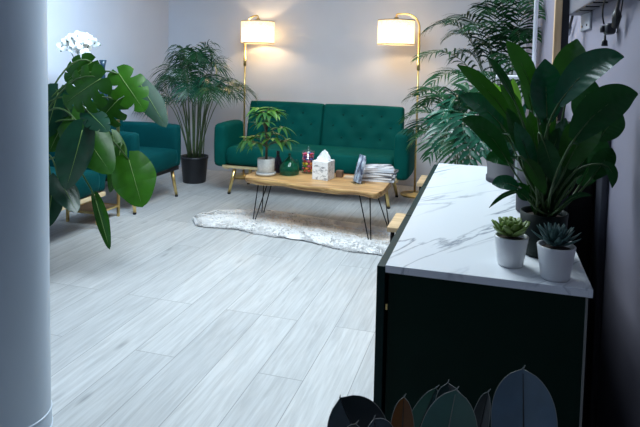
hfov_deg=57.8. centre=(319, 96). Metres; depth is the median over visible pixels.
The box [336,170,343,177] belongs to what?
box
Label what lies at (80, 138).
monstera
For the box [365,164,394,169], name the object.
magazine
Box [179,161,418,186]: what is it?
baseboard
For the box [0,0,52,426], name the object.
column
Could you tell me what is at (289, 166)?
vase
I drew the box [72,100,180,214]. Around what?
armchair
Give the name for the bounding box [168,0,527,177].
wall
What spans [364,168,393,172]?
magazine
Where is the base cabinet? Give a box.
[373,164,587,426]
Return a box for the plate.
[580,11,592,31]
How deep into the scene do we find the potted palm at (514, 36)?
3.87 m
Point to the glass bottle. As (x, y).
(278, 161)
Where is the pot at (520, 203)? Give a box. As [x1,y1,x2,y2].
[516,162,568,212]
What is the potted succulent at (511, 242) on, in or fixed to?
on the countertop
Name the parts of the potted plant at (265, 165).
pot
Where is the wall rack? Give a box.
[569,0,612,15]
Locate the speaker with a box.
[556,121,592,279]
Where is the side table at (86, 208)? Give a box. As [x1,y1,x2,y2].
[66,119,119,224]
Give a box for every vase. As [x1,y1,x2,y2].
[99,60,107,98]
[279,153,298,175]
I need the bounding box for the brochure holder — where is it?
[353,154,365,183]
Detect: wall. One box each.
[47,0,168,121]
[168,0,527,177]
[524,0,639,426]
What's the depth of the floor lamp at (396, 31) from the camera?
5.24 m
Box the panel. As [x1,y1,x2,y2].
[552,0,569,120]
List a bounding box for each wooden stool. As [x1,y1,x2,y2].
[387,213,405,241]
[417,175,427,190]
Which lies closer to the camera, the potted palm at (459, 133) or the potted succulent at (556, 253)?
the potted succulent at (556, 253)
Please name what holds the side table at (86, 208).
on the floor
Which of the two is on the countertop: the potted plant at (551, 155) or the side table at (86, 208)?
the potted plant at (551, 155)
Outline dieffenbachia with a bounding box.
[481,78,568,212]
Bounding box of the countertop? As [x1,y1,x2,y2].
[385,163,592,297]
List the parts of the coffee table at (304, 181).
hairpin leg, hairpin leg, hairpin leg, hairpin leg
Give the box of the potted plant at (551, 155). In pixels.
[457,39,637,258]
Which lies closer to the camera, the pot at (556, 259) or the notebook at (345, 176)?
the pot at (556, 259)
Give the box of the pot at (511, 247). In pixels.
[494,232,528,268]
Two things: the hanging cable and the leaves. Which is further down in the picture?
the leaves
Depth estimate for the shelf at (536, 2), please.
2.42 m
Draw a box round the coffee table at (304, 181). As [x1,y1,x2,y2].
[245,170,391,239]
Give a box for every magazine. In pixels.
[361,177,395,182]
[362,174,396,180]
[363,169,398,175]
[363,174,394,177]
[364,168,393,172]
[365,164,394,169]
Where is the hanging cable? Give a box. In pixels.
[569,16,573,34]
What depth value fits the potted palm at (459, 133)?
2.82 m
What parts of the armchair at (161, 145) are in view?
backrest, armrest, armrest, seat, leg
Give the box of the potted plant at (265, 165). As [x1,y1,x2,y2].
[236,107,297,175]
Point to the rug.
(342, 235)
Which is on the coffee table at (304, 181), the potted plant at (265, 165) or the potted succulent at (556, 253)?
the potted plant at (265, 165)
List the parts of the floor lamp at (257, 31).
lamp shade, shade trim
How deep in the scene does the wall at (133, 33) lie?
5.59 m
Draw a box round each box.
[312,150,334,180]
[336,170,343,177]
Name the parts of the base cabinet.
door, door, door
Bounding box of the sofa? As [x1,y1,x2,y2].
[214,101,414,208]
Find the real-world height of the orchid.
0.667 m
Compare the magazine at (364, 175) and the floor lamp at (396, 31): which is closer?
the magazine at (364, 175)
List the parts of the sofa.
armrest, leg, backrest, seat, gold rail, backrest, leg, leg, armrest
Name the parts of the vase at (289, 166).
lid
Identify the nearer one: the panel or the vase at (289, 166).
the panel
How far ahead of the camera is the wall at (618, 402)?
1.35 m
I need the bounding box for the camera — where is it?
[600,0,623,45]
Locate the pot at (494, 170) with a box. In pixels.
[486,158,514,182]
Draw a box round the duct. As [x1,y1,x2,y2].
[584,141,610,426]
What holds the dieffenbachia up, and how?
on the countertop
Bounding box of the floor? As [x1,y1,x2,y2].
[49,167,418,426]
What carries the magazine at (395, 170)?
on the magazine at (364, 175)
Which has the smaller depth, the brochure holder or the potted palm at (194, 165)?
the brochure holder
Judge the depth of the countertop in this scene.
1.36 m
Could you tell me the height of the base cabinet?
0.826 m
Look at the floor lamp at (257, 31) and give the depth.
5.80 m
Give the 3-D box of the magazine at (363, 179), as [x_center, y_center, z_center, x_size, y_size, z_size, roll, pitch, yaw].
[0.432,0.607,4.295,0.248,0.016,0.200,2,4,12]
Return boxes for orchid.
[56,30,100,107]
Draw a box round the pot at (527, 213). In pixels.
[520,206,568,258]
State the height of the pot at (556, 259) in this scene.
0.066 m
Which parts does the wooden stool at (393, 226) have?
leg, seat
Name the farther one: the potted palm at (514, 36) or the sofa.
the sofa
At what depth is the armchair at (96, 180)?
3.98 m
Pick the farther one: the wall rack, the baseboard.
the baseboard
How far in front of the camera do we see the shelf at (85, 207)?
4.41 m
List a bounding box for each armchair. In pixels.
[49,152,105,210]
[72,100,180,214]
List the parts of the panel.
wooden post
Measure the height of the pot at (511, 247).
0.062 m
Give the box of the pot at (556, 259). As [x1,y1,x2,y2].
[537,240,575,282]
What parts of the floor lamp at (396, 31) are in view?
shade trim, lamp shade, arm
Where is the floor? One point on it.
(180, 322)
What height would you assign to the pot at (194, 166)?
0.262 m
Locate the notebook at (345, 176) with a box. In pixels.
[344,175,353,178]
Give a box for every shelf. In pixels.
[79,202,113,211]
[496,0,538,78]
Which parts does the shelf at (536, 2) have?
rod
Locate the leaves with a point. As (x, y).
(521, 399)
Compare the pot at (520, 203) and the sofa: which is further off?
the sofa
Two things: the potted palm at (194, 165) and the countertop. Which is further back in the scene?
the potted palm at (194, 165)
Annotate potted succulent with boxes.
[491,216,529,268]
[531,222,581,282]
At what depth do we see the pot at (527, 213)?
1.25 m
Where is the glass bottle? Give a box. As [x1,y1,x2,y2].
[274,151,281,172]
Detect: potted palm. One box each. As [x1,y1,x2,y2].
[132,39,259,183]
[398,83,490,165]
[402,0,545,155]
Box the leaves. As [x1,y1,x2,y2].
[327,366,557,426]
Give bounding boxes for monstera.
[48,53,167,248]
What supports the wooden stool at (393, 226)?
on the floor
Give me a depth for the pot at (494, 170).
2.00 m
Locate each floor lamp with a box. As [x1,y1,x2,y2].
[234,15,274,178]
[377,13,420,197]
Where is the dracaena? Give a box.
[486,104,534,182]
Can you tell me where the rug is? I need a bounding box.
[193,209,389,255]
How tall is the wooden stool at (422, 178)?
0.450 m
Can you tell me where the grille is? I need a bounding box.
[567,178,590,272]
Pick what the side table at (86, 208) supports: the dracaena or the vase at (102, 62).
the vase at (102, 62)
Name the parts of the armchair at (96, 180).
seat, armrest, wood rail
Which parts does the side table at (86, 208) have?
leg, leg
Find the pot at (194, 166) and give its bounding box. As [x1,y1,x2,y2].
[181,153,208,183]
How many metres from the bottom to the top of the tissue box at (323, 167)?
0.218 m
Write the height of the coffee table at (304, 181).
0.362 m

